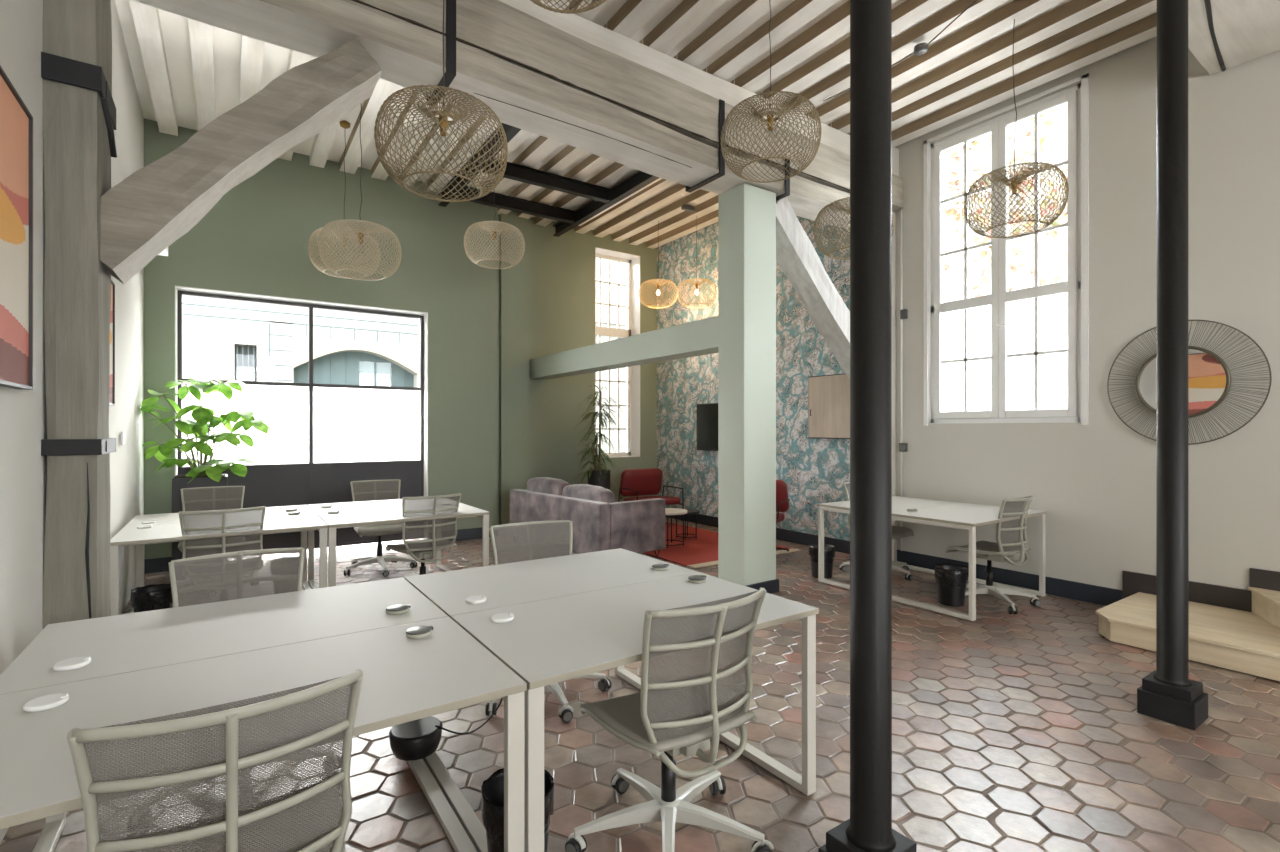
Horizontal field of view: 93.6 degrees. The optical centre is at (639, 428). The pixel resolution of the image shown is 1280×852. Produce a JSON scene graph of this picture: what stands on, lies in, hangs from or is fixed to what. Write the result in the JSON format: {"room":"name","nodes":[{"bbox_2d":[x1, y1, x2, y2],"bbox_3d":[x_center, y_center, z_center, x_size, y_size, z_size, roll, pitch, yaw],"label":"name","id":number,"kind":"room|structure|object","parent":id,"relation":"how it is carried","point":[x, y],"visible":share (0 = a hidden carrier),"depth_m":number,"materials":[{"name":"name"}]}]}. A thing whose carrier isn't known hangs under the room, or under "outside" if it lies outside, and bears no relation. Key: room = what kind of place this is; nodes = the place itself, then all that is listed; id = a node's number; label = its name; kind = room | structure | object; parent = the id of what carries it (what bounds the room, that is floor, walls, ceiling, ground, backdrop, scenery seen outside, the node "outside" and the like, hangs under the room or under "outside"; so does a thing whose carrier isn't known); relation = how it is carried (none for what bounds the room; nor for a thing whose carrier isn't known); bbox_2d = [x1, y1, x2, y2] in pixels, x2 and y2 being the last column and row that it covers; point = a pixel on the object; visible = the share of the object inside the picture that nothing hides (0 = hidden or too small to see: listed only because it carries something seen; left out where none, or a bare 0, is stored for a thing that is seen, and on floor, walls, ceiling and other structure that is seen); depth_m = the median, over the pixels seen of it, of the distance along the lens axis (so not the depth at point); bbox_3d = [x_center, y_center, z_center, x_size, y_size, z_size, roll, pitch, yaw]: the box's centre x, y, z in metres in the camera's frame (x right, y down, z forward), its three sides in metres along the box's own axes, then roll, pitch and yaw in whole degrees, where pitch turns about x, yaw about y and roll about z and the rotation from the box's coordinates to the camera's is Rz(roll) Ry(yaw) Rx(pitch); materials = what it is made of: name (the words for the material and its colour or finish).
{"room":"open-plan office","nodes":[
{"label":"open-plan office","id":0,"kind":"room"},
{"bbox_2d":[0,0,143,843],"bbox_3d":[-2.075,-0.900,1.609,0.300,4.700,11.404,0,0,-35],"label":"wall","id":1,"kind":"structure","parent":0,"point":[23,415],"depth_m":2.51,"materials":[{"name":"white paint"}]},
{"bbox_2d":[0,66,32,389],"bbox_3d":[-1.911,-0.665,1.674,0.038,1.034,1.444,0,0,-34],"label":"framed print","id":2,"kind":"object","parent":1,"relation":"attached to","point":[16,121],"visible":1,"depth_m":2.14,"materials":[{"name":"paper"}]},
{"bbox_2d":[109,280,114,405],"bbox_3d":[-3.339,-0.570,3.719,0.038,0.824,0.834,0,0,-34],"label":"framed print","id":3,"kind":"object","parent":1,"relation":"attached to","point":[112,311],"visible":0.13,"depth_m":4.05,"materials":[{"name":"paper"}]},
{"bbox_2d":[121,432,124,444],"bbox_3d":[-3.975,0.070,4.623,0.011,0.100,0.120,0,0,-34],"label":"light switch","id":4,"kind":"object","parent":1,"relation":"attached to","point":[122,433],"visible":1,"depth_m":4.58,"materials":[{"name":"white plastic"}]},
{"bbox_2d":[158,247,167,255],"bbox_3d":[-4.241,-1.690,5.186,0.246,0.280,0.350,0,0,-34],"label":"box","id":5,"kind":"object","parent":1,"relation":"attached to","point":[164,252],"visible":0.11,"depth_m":5.31,"materials":[{"name":"white paint"}]},
{"bbox_2d":[144,118,656,559],"bbox_3d":[-2.441,-0.900,8.264,7.200,4.700,0.800,0,0,-34],"label":"wall","id":6,"kind":"structure","parent":0,"point":[493,428],"depth_m":7.77,"materials":[{"name":"green paint"}]},
{"bbox_2d":[175,286,427,549],"bbox_3d":[-3.846,-0.013,7.059,2.540,2.925,0.405,0,0,-34],"label":"window","id":7,"kind":"structure","parent":6,"relation":"in","point":[328,437],"depth_m":7.05,"materials":[{"name":"glass"}]},
{"bbox_2d":[144,527,489,573],"bbox_3d":[-2.312,1.380,8.024,6.640,0.140,0.362,0,0,-40],"label":"baseboard","id":8,"kind":"structure","parent":6,"relation":"attached to","point":[153,565],"depth_m":6.13,"materials":[{"name":"black wood"}]},
{"bbox_2d":[595,247,639,457],"bbox_3d":[-0.465,-1.200,9.856,0.860,3.320,0.405,0,0,-34],"label":"window","id":9,"kind":"structure","parent":6,"relation":"in","point":[632,262],"depth_m":10.00,"materials":[{"name":"white paint"}]},
{"bbox_2d":[115,0,1156,248],"bbox_3d":[0.727,-3.127,3.587,7.250,0.230,12.100,0,0,-34],"label":"ceiling","id":10,"kind":"structure","parent":0,"point":[189,73],"depth_m":5.05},
{"bbox_2d":[340,120,350,128],"bbox_3d":[-2.893,-2.985,5.896,0.100,0.070,0.098,0,0,-34],"label":"ceiling rose","id":11,"kind":"object","parent":10,"relation":"attached to","point":[344,124],"visible":1,"depth_m":5.87,"materials":[{"name":"gold metal"}]},
{"bbox_2d":[308,140,380,278],"bbox_3d":[-2.893,-2.250,5.896,0.640,1.461,0.641,0,0,26],"label":"pendant lamp","id":12,"kind":"object","parent":11,"relation":"hanging from","point":[312,257],"visible":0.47,"depth_m":5.82,"materials":[{"name":"beige wicker"}]},
{"bbox_2d":[318,105,401,280],"bbox_3d":[-2.357,-2.140,5.076,0.641,1.681,0.640,0,0,22],"label":"pendant lamp","id":13,"kind":"object","parent":10,"relation":"hanging from","point":[361,234],"visible":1,"depth_m":5.01,"materials":[{"name":"beige wicker"}]},
{"bbox_2d":[356,229,365,242],"bbox_3d":[-2.357,-1.627,5.076,0.080,0.118,0.080,0,0,11],"label":"socket","id":14,"kind":"object","parent":13,"relation":"attached to","point":[358,230],"depth_m":5.06,"materials":[{"name":"gold metal"}]},
{"bbox_2d":[374,0,507,201],"bbox_3d":[-1.017,-2.133,3.108,0.654,1.775,0.653,0,0,-34],"label":"pendant lamp","id":15,"kind":"object","parent":10,"relation":"hanging from","point":[461,115],"visible":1,"depth_m":3.02,"materials":[{"name":"brown wicker"}]},
{"bbox_2d":[435,111,452,135],"bbox_3d":[-1.017,-1.580,3.108,0.082,0.120,0.082,0,0,11],"label":"socket","id":16,"kind":"object","parent":15,"relation":"attached to","point":[444,124],"depth_m":3.09,"materials":[{"name":"gold metal"}]},
{"bbox_2d":[438,123,520,206],"bbox_3d":[-1.510,-2.925,6.194,0.090,0.150,3.630,0,0,-34],"label":"steel beam","id":17,"kind":"structure","parent":10,"relation":"attached to","point":[510,131],"depth_m":6.55,"materials":[{"name":"black metal"}]},
{"bbox_2d":[464,170,524,268],"bbox_3d":[-1.563,-2.380,6.466,0.641,1.221,0.640,0,0,-18],"label":"pendant lamp","id":18,"kind":"object","parent":10,"relation":"hanging from","point":[495,231],"visible":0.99,"depth_m":6.39,"materials":[{"name":"beige wicker"}]},
{"bbox_2d":[456,186,574,223],"bbox_3d":[-1.586,-2.925,7.856,1.610,0.150,0.090,0,0,-34],"label":"steel beam","id":19,"kind":"structure","parent":10,"relation":"attached to","point":[502,201],"depth_m":7.88,"materials":[{"name":"black metal"}]},
{"bbox_2d":[483,158,609,202],"bbox_3d":[-1.061,-2.925,7.088,1.610,0.150,0.090,0,0,-34],"label":"steel beam","id":20,"kind":"structure","parent":10,"relation":"attached to","point":[513,171],"depth_m":7.09,"materials":[{"name":"black metal"}]},
{"bbox_2d":[530,0,605,13],"bbox_3d":[-0.379,-2.615,2.999,0.641,0.811,0.640,0,0,-34],"label":"pendant lamp","id":21,"kind":"object","parent":10,"relation":"hanging from","point":[593,4],"visible":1,"depth_m":3.19,"materials":[{"name":"brown wicker"}]},
{"bbox_2d":[553,171,658,236],"bbox_3d":[-0.147,-2.925,7.283,0.090,0.150,3.890,0,0,-34],"label":"steel beam","id":22,"kind":"structure","parent":10,"relation":"attached to","point":[639,180],"depth_m":7.59,"materials":[{"name":"black metal"}]},
{"bbox_2d":[578,178,662,225],"bbox_3d":[0.050,-2.940,7.243,0.060,0.060,3.300,0,0,-34],"label":"batten","id":23,"kind":"object","parent":10,"relation":"attached to","point":[655,181],"visible":0.14,"depth_m":7.69,"materials":[{"name":"white paint"}]},
{"bbox_2d":[639,222,677,308],"bbox_3d":[0.264,-2.392,8.685,0.560,1.236,0.562,0,0,13],"label":"pendant lamp","id":24,"kind":"object","parent":10,"relation":"hanging from","point":[658,284],"visible":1,"depth_m":8.65,"materials":[{"name":"beige wicker"}]},
{"bbox_2d":[681,204,694,211],"bbox_3d":[0.653,-2.980,8.115,0.200,0.060,0.060,0,0,-34],"label":"ceiling sensor","id":25,"kind":"object","parent":10,"relation":"attached to","point":[685,207],"visible":1,"depth_m":8.08,"materials":[{"name":"grey plastic"}]},
{"bbox_2d":[677,248,716,307],"bbox_3d":[0.801,-2.372,8.483,0.560,1.276,0.562,0,0,-18],"label":"pendant lamp","id":26,"kind":"object","parent":10,"relation":"hanging from","point":[701,281],"visible":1,"depth_m":8.43,"materials":[{"name":"white wicker"}]},
{"bbox_2d":[721,0,820,182],"bbox_3d":[0.865,-2.368,3.996,0.654,1.305,0.653,0,0,-20],"label":"pendant lamp","id":27,"kind":"object","parent":10,"relation":"hanging from","point":[785,109],"visible":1,"depth_m":3.93,"materials":[{"name":"brown wicker"}]},
{"bbox_2d":[764,114,775,129],"bbox_3d":[0.865,-2.050,3.996,0.082,0.120,0.082,0,0,11],"label":"socket","id":28,"kind":"object","parent":27,"relation":"attached to","point":[769,119],"depth_m":3.98,"materials":[{"name":"gold metal"}]},
{"bbox_2d":[813,197,894,259],"bbox_3d":[1.817,-2.258,5.120,0.654,1.525,0.653,0,0,-43],"label":"pendant lamp","id":29,"kind":"object","parent":10,"relation":"hanging from","point":[845,207],"visible":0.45,"depth_m":5.09,"materials":[{"name":"brown wicker"}]},
{"bbox_2d":[823,0,977,100],"bbox_3d":[2.191,-2.975,4.568,0.186,0.080,2.139,0,0,-24],"label":"cable","id":30,"kind":"object","parent":10,"relation":"attached to","point":[921,48],"visible":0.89,"depth_m":4.65,"materials":[{"name":"black plastic"}]},
{"bbox_2d":[964,19,1068,237],"bbox_3d":[2.760,-2.243,4.432,0.654,1.555,0.653,0,0,-4],"label":"pendant lamp","id":31,"kind":"object","parent":10,"relation":"hanging from","point":[1015,179],"visible":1,"depth_m":4.36,"materials":[{"name":"brown wicker"}]},
{"bbox_2d":[1009,176,1020,192],"bbox_3d":[2.760,-1.800,4.432,0.082,0.120,0.082,0,0,11],"label":"socket","id":32,"kind":"object","parent":31,"relation":"attached to","point":[1014,179],"depth_m":4.41,"materials":[{"name":"gold metal"}]},
{"bbox_2d":[1156,0,1279,74],"bbox_3d":[1.627,-2.798,2.324,6.550,0.442,0.581,0,0,-34],"label":"timber beam","id":33,"kind":"structure","parent":10,"relation":"attached to","point":[1223,35],"depth_m":3.91,"materials":[{"name":"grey wood"}]},
{"bbox_2d":[0,517,1279,851],"bbox_3d":[0.789,1.488,3.629,7.100,0.083,11.900,0,0,-34],"label":"floor","id":34,"kind":"structure","parent":0,"point":[1023,731],"depth_m":2.71,"materials":[{"name":"tile"}]},
{"bbox_2d":[41,0,116,628],"bbox_3d":[-2.598,-0.626,2.815,0.233,4.148,0.426,0,0,-34],"label":"timber post","id":35,"kind":"object","parent":34,"relation":"on","point":[79,108],"visible":0.91,"depth_m":2.66,"materials":[{"name":"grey wood"}]},
{"bbox_2d":[100,38,380,283],"bbox_3d":[-2.142,-1.473,3.212,1.372,1.474,0.376,0,0,-34],"label":"brace","id":36,"kind":"object","parent":35,"relation":"attached to","point":[142,215],"visible":0.96,"depth_m":3.07,"materials":[{"name":"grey wood"}]},
{"bbox_2d":[130,583,172,612],"bbox_3d":[-3.504,1.295,4.327,0.250,0.307,0.250,0,0,-34],"label":"waste bin","id":37,"kind":"object","parent":34,"relation":"on","point":[159,596],"visible":0.66,"depth_m":4.25,"materials":[{"name":"black plastic"}]},
{"bbox_2d":[139,376,275,559],"bbox_3d":[-4.283,0.460,6.025,1.102,1.976,0.631,0,0,-34],"label":"potted plant","id":38,"kind":"object","parent":34,"relation":"on","point":[205,474],"visible":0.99,"depth_m":5.91,"materials":[{"name":"green plant"}]},
{"bbox_2d":[178,486,244,551],"bbox_3d":[-3.869,0.997,5.441,0.718,0.901,0.690,0,0,-34],"label":"chair","id":39,"kind":"object","parent":34,"relation":"on","point":[217,497],"visible":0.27,"depth_m":5.63,"materials":[{"name":"fabric"}]},
{"bbox_2d":[67,669,362,851],"bbox_3d":[-0.973,0.997,1.436,0.718,0.901,0.690,0,0,-34],"label":"chair","id":40,"kind":"object","parent":34,"relation":"on","point":[269,772],"visible":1,"depth_m":1.23,"materials":[{"name":"plastic"}]},
{"bbox_2d":[110,505,327,615],"bbox_3d":[-3.227,1.069,4.696,1.232,0.761,1.455,0,0,-34],"label":"desk","id":41,"kind":"object","parent":34,"relation":"on","point":[141,530],"visible":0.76,"depth_m":4.42,"materials":[{"name":"white laminate"}]},
{"bbox_2d":[178,506,265,558],"bbox_3d":[-2.994,0.997,4.330,0.718,0.901,0.690,0,0,-34],"label":"chair","id":42,"kind":"object","parent":34,"relation":"on","point":[212,521],"visible":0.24,"depth_m":4.12,"materials":[{"name":"fabric"}]},
{"bbox_2d":[169,548,304,607],"bbox_3d":[-1.605,0.997,2.422,0.718,0.901,0.690,0,0,-36],"label":"chair","id":43,"kind":"object","parent":34,"relation":"on","point":[204,579],"visible":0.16,"depth_m":2.61,"materials":[{"name":"plastic"}]},
{"bbox_2d":[0,577,526,851],"bbox_3d":[-1.235,1.069,1.933,1.232,0.761,1.455,0,0,-34],"label":"desk","id":44,"kind":"object","parent":34,"relation":"on","point":[416,662],"visible":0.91,"depth_m":1.79,"materials":[{"name":"white laminate"}]},
{"bbox_2d":[389,716,442,760],"bbox_3d":[-0.978,1.355,2.626,0.220,0.110,0.220,0,0,-34],"label":"holder","id":45,"kind":"object","parent":44,"relation":"on","point":[420,738],"visible":0.91,"depth_m":2.56,"materials":[{"name":"black plastic"}]},
{"bbox_2d":[435,698,502,734],"bbox_3d":[-0.742,1.057,2.684,0.333,0.594,0.039,0,0,-20],"label":"power cord","id":46,"kind":"object","parent":45,"relation":"attached to","point":[491,716],"visible":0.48,"depth_m":2.67,"materials":[{"name":"black plastic"}]},
{"bbox_2d":[344,479,416,576],"bbox_3d":[-2.669,0.997,6.165,0.718,0.901,0.690,0,0,-33],"label":"chair","id":47,"kind":"object","parent":34,"relation":"on","point":[367,490],"visible":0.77,"depth_m":6.24,"materials":[{"name":"plastic"}]},
{"bbox_2d":[308,499,489,588],"bbox_3d":[-2.205,1.069,5.395,1.232,0.761,1.455,0,0,-34],"label":"desk","id":48,"kind":"object","parent":34,"relation":"on","point":[375,512],"visible":0.63,"depth_m":5.11,"materials":[{"name":"white laminate"}]},
{"bbox_2d":[386,493,460,574],"bbox_3d":[-1.875,0.997,5.169,0.718,0.901,0.690,0,0,-40],"label":"chair","id":49,"kind":"object","parent":34,"relation":"on","point":[422,539],"visible":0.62,"depth_m":4.97,"materials":[{"name":"fabric"}]},
{"bbox_2d":[481,768,553,851],"bbox_3d":[-0.388,1.268,1.914,0.230,0.282,0.230,0,0,-34],"label":"waste bin","id":50,"kind":"object","parent":34,"relation":"on","point":[492,789],"visible":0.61,"depth_m":1.87,"materials":[{"name":"black plastic"}]},
{"bbox_2d":[485,520,610,721],"bbox_3d":[-0.512,0.997,3.255,0.719,0.901,0.690,0,0,-27],"label":"chair","id":51,"kind":"object","parent":34,"relation":"on","point":[521,541],"visible":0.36,"depth_m":3.43,"materials":[{"name":"fabric"}]},
{"bbox_2d":[510,477,664,557],"bbox_3d":[-0.682,1.024,7.211,0.935,0.856,1.950,0,0,-40],"label":"sofa","id":52,"kind":"object","parent":34,"relation":"on","point":[599,523],"visible":0.86,"depth_m":6.55,"materials":[{"name":"fabric"}]},
{"bbox_2d":[527,477,569,495],"bbox_3d":[-1.128,0.797,7.382,0.229,0.402,0.853,0,0,-40],"label":"cushion","id":53,"kind":"object","parent":52,"relation":"on","point":[546,485],"depth_m":7.23,"materials":[{"name":"fabric"}]},
{"bbox_2d":[562,484,613,502],"bbox_3d":[-0.590,0.812,6.746,0.229,0.373,0.863,0,0,-40],"label":"cushion","id":54,"kind":"object","parent":52,"relation":"on","point":[578,491],"depth_m":6.59,"materials":[{"name":"fabric"}]},
{"bbox_2d":[405,548,818,851],"bbox_3d":[-0.211,1.069,2.633,1.232,0.761,1.455,0,0,-34],"label":"desk","id":55,"kind":"object","parent":34,"relation":"on","point":[552,620],"visible":0.88,"depth_m":2.37,"materials":[{"name":"white laminate"}]},
{"bbox_2d":[565,588,773,851],"bbox_3d":[0.090,0.997,2.151,0.718,0.901,0.690,0,0,-33],"label":"chair","id":56,"kind":"object","parent":34,"relation":"on","point":[697,681],"visible":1,"depth_m":1.98,"materials":[{"name":"plastic"}]},
{"bbox_2d":[644,521,799,568],"bbox_3d":[0.386,1.442,7.921,1.620,0.011,3.000,0,0,-34],"label":"rug","id":57,"kind":"object","parent":34,"relation":"on","point":[701,551],"visible":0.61,"depth_m":7.16,"materials":[{"name":"red carpet"}]},
{"bbox_2d":[572,385,624,489],"bbox_3d":[-0.606,0.398,8.826,0.824,2.072,0.756,0,0,16],"label":"potted plant","id":58,"kind":"object","parent":57,"relation":"on","point":[598,476],"visible":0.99,"depth_m":8.76,"materials":[{"name":"green plant"}]},
{"bbox_2d":[618,468,683,508],"bbox_3d":[0.152,1.022,9.029,0.777,0.826,0.738,0,0,-27],"label":"lounge chair","id":59,"kind":"object","parent":57,"relation":"on","point":[646,481],"visible":0.79,"depth_m":9.17,"materials":[{"name":"red leather"}]},
{"bbox_2d":[665,508,686,547],"bbox_3d":[0.367,1.221,7.435,0.440,0.430,0.440,0,0,-34],"label":"side table","id":60,"kind":"object","parent":57,"relation":"on","point":[668,511],"visible":0.66,"depth_m":7.36,"materials":[{"name":"black metal"}]},
{"bbox_2d":[676,509,699,539],"bbox_3d":[0.611,1.256,7.929,0.360,0.360,0.360,0,0,-34],"label":"side table","id":61,"kind":"object","parent":57,"relation":"on","point":[689,511],"visible":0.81,"depth_m":7.90,"materials":[{"name":"black metal"}]},
{"bbox_2d":[776,480,789,550],"bbox_3d":[1.441,1.016,7.037,0.519,0.835,0.582,0,0,36],"label":"swivel chair","id":62,"kind":"object","parent":57,"relation":"on","point":[782,501],"visible":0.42,"depth_m":7.06,"materials":[{"name":"red fabric"}]},
{"bbox_2d":[717,183,778,593],"bbox_3d":[0.959,-0.328,5.387,0.435,3.555,0.370,0,0,-34],"label":"square column","id":63,"kind":"structure","parent":34,"relation":"on","point":[746,213],"depth_m":5.26,"materials":[{"name":"paint"}]},
{"bbox_2d":[133,0,849,228],"bbox_3d":[-0.188,-2.289,4.596,6.123,0.343,0.428,0,0,-34],"label":"timber beam","id":64,"kind":"structure","parent":63,"relation":"on","point":[407,54],"depth_m":3.93,"materials":[{"name":"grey wood"}]},
{"bbox_2d":[352,0,903,211],"bbox_3d":[-0.026,-2.568,4.704,6.594,0.485,0.431,0,0,-34],"label":"timber beam","id":65,"kind":"structure","parent":64,"relation":"on","point":[499,29],"depth_m":4.30,"materials":[{"name":"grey wood"}]},
{"bbox_2d":[426,0,455,105],"bbox_3d":[-1.277,-2.489,3.851,0.060,0.642,0.450,0,0,-34],"label":"strap","id":66,"kind":"object","parent":65,"relation":"attached to","point":[450,73],"visible":0.45,"depth_m":3.67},
{"bbox_2d":[499,0,849,154],"bbox_3d":[-0.139,-2.899,4.702,6.400,0.218,0.200,0,0,-34],"label":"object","id":67,"kind":"structure","parent":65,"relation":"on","point":[595,34],"depth_m":4.78,"materials":[{"name":"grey wood"}]},
{"bbox_2d":[685,99,724,192],"bbox_3d":[0.547,-2.386,5.099,0.055,0.607,0.450,0,0,-34],"label":"strap","id":68,"kind":"object","parent":65,"relation":"attached to","point":[721,173],"visible":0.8,"depth_m":4.92,"materials":[{"name":"black metal"}]},
{"bbox_2d":[776,159,789,200],"bbox_3d":[1.191,-2.249,5.539,0.055,0.322,0.450,0,0,-34],"label":"strap","id":69,"kind":"object","parent":65,"relation":"attached to","point":[787,181],"visible":0.35,"depth_m":5.36,"materials":[{"name":"black metal"}]},
{"bbox_2d":[530,316,717,378],"bbox_3d":[-0.335,-0.882,7.200,0.285,0.285,4.125,0,0,-34],"label":"beam","id":70,"kind":"structure","parent":63,"relation":"attached to","point":[699,337],"depth_m":6.58,"materials":[{"name":"paint"}]},
{"bbox_2d":[809,543,834,578],"bbox_3d":[1.784,1.295,5.895,0.250,0.307,0.250,0,0,-34],"label":"waste bin","id":71,"kind":"object","parent":34,"relation":"on","point":[829,550],"visible":0.78,"depth_m":5.82,"materials":[{"name":"black plastic"}]},
{"bbox_2d":[818,0,916,851],"bbox_3d":[0.719,-0.570,1.872,0.224,4.040,0.224,0,0,-34],"label":"steel pole","id":72,"kind":"object","parent":34,"relation":"on","point":[868,828],"visible":1,"depth_m":1.82,"materials":[{"name":"black metal"}]},
{"bbox_2d":[839,482,913,580],"bbox_3d":[2.393,0.997,5.992,0.718,0.901,0.690,0,0,-34],"label":"chair","id":73,"kind":"object","parent":34,"relation":"on","point":[898,532],"visible":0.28,"depth_m":5.98,"materials":[{"name":"plastic"}]},
{"bbox_2d":[817,496,1046,620],"bbox_3d":[2.598,1.069,5.444,1.232,0.761,1.455,0,0,-34],"label":"desk","id":74,"kind":"object","parent":34,"relation":"on","point":[966,516],"visible":0.7,"depth_m":5.18,"materials":[{"name":"white plastic"}]},
{"bbox_2d":[934,563,967,606],"bbox_3d":[2.585,1.295,4.989,0.250,0.307,0.250,0,0,-34],"label":"waste bin","id":75,"kind":"object","parent":34,"relation":"on","point":[951,579],"visible":1,"depth_m":4.91,"materials":[{"name":"black plastic"}]},
{"bbox_2d":[946,495,1040,613],"bbox_3d":[2.911,0.997,5.049,0.718,0.901,0.690,0,0,-34],"label":"chair","id":76,"kind":"object","parent":34,"relation":"on","point":[1011,536],"visible":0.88,"depth_m":4.87,"materials":[{"name":"fabric"}]},
{"bbox_2d":[1137,0,1207,729],"bbox_3d":[2.693,-0.570,3.041,0.224,4.040,0.224,0,0,-34],"label":"steel pole","id":77,"kind":"object","parent":34,"relation":"on","point":[1167,694],"visible":1,"depth_m":2.99,"materials":[{"name":"black metal"}]},
{"bbox_2d":[1095,592,1279,680],"bbox_3d":[4.457,1.365,3.106,0.995,0.155,3.295,0,0,-34],"label":"step","id":78,"kind":"structure","parent":34,"relation":"on","point":[1232,639],"depth_m":3.91,"materials":[{"name":"beige wood"}]},
{"bbox_2d":[1248,587,1279,627],"bbox_3d":[4.640,1.198,2.857,0.975,0.176,2.679,0,0,-34],"label":"step","id":79,"kind":"structure","parent":78,"relation":"on","point":[1265,603],"depth_m":4.04,"materials":[{"name":"beige wood"}]},
{"bbox_2d":[892,146,898,495],"bbox_3d":[2.596,-0.780,6.567,0.199,4.460,0.390,0,0,-34],"label":"wall pier","id":80,"kind":"object","parent":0,"point":[895,152],"visible":0.09,"depth_m":6.47,"materials":[{"name":"white paint"}]},
{"bbox_2d":[776,197,849,378],"bbox_3d":[1.873,-1.243,6.042,1.851,1.826,0.277,0,0,-34],"label":"brace","id":81,"kind":"object","parent":80,"relation":"attached to","point":[796,255],"visible":0.59,"depth_m":5.82,"materials":[{"name":"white wood"}]},
{"bbox_2d":[657,36,1279,589],"bbox_3d":[3.610,-0.900,5.528,0.300,4.700,11.450,0,0,-34],"label":"wall","id":82,"kind":"structure","parent":0,"point":[1095,482],"depth_m":4.93,"materials":[{"name":"paint"}]},
{"bbox_2d":[697,403,717,450],"bbox_3d":[1.225,-0.030,8.688,0.065,0.700,1.200,0,0,-34],"label":"wall screen","id":83,"kind":"object","parent":82,"relation":"attached to","point":[707,414],"visible":0.42,"depth_m":8.95,"materials":[{"name":"black plastic"}]},
{"bbox_2d":[808,373,849,438],"bbox_3d":[2.289,-0.265,7.114,0.085,0.760,0.740,0,0,-34],"label":"upper cabinet","id":84,"kind":"object","parent":82,"relation":"attached to","point":[828,395],"visible":0.69,"depth_m":7.14,"materials":[{"name":"brown wood"}]},
{"bbox_2d":[901,209,901,550],"bbox_3d":[2.791,-0.525,6.415,0.017,3.650,0.017,0,0,-34],"label":"conduit","id":85,"kind":"object","parent":82,"relation":"attached to","point":[901,209],"visible":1,"depth_m":6.41,"materials":[{"name":"grey metal"}]},
{"bbox_2d":[899,443,907,451],"bbox_3d":[2.801,0.195,6.395,0.045,0.090,0.075,0,0,-34],"label":"box","id":86,"kind":"object","parent":85,"relation":"attached to","point":[903,447],"visible":1,"depth_m":6.37,"materials":[{"name":"grey plastic"}]},
{"bbox_2d":[900,309,907,318],"bbox_3d":[2.806,-1.220,6.389,0.045,0.100,0.060,0,0,-34],"label":"box","id":87,"kind":"object","parent":85,"relation":"attached to","point":[904,312],"visible":1,"depth_m":6.37,"materials":[{"name":"grey plastic"}]},
{"bbox_2d":[665,514,1279,611],"bbox_3d":[2.987,1.215,6.155,0.020,0.470,9.590,0,0,-34],"label":"baseboard","id":88,"kind":"structure","parent":82,"relation":"attached to","point":[1100,595],"depth_m":5.06,"materials":[{"name":"black wood"}]},
{"bbox_2d":[924,73,1088,425],"bbox_3d":[3.467,-1.508,5.712,0.328,2.945,1.445,0,0,-34],"label":"window","id":89,"kind":"structure","parent":82,"relation":"in","point":[1003,355],"depth_m":5.60,"materials":[{"name":"white paint"}]},
{"bbox_2d":[1107,320,1271,444],"bbox_3d":[4.066,-0.350,4.513,0.051,0.939,0.939,0,0,-34],"label":"wall mirror","id":90,"kind":"object","parent":82,"relation":"attached to","point":[1209,376],"visible":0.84,"depth_m":4.41,"materials":[{"name":"brown metal"}]},
{"bbox_2d":[1139,349,1225,414],"bbox_3d":[4.067,-0.350,4.514,0.030,0.510,0.510,0,0,-34],"label":"mirror glass","id":91,"kind":"object","parent":90,"relation":"attached to","point":[1206,370],"depth_m":4.42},
{"label":"outside","id":92,"kind":"structure","parent":0,"visible":0},
{"bbox_3d":[-1.518,1.650,11.077,70.000,0.200,60.000,0,0,-34],"label":"ground","id":93,"kind":"structure","parent":92,"visible":0},
{"bbox_2d":[182,258,625,452],"bbox_3d":[-5.761,-2.100,11.967,16.000,7.300,0.540,0,0,-34],"label":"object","id":94,"kind":"object","parent":93,"relation":"on","point":[223,339],"visible":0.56,"depth_m":11.52,"materials":[{"name":"clear glass"}]},
{"bbox_2d":[944,104,1066,301],"bbox_3d":[5.156,-3.250,10.795,0.300,9.600,15.000,0,0,-34],"label":"wall","id":95,"kind":"structure","parent":93,"relation":"on","point":[1022,143],"depth_m":9.48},
{"bbox_2d":[944,145,990,299],"bbox_3d":[3.705,-2.357,6.806,0.016,1.758,0.513,0,0,-34],"label":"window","id":96,"kind":"structure","parent":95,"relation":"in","point":[960,293],"depth_m":6.86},
{"bbox_2d":[944,105,1066,296],"bbox_3d":[4.639,-4.338,10.770,0.556,6.450,9.689,0,0,-34],"label":"creeper","id":97,"kind":"object","parent":95,"relation":"attached to","point":[977,164],"visible":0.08,"depth_m":9.23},
{"bbox_2d":[1008,279,1033,284],"bbox_3d":[4.022,-1.548,6.342,0.016,0.017,0.242,0,0,-34],"label":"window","id":98,"kind":"structure","parent":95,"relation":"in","point":[1031,279],"depth_m":6.33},
{"bbox_2d":[1039,273,1066,279],"bbox_3d":[4.190,-1.548,6.096,0.016,0.018,0.242,0,0,-34],"label":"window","id":99,"kind":"structure","parent":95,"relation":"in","point":[1063,273],"depth_m":6.09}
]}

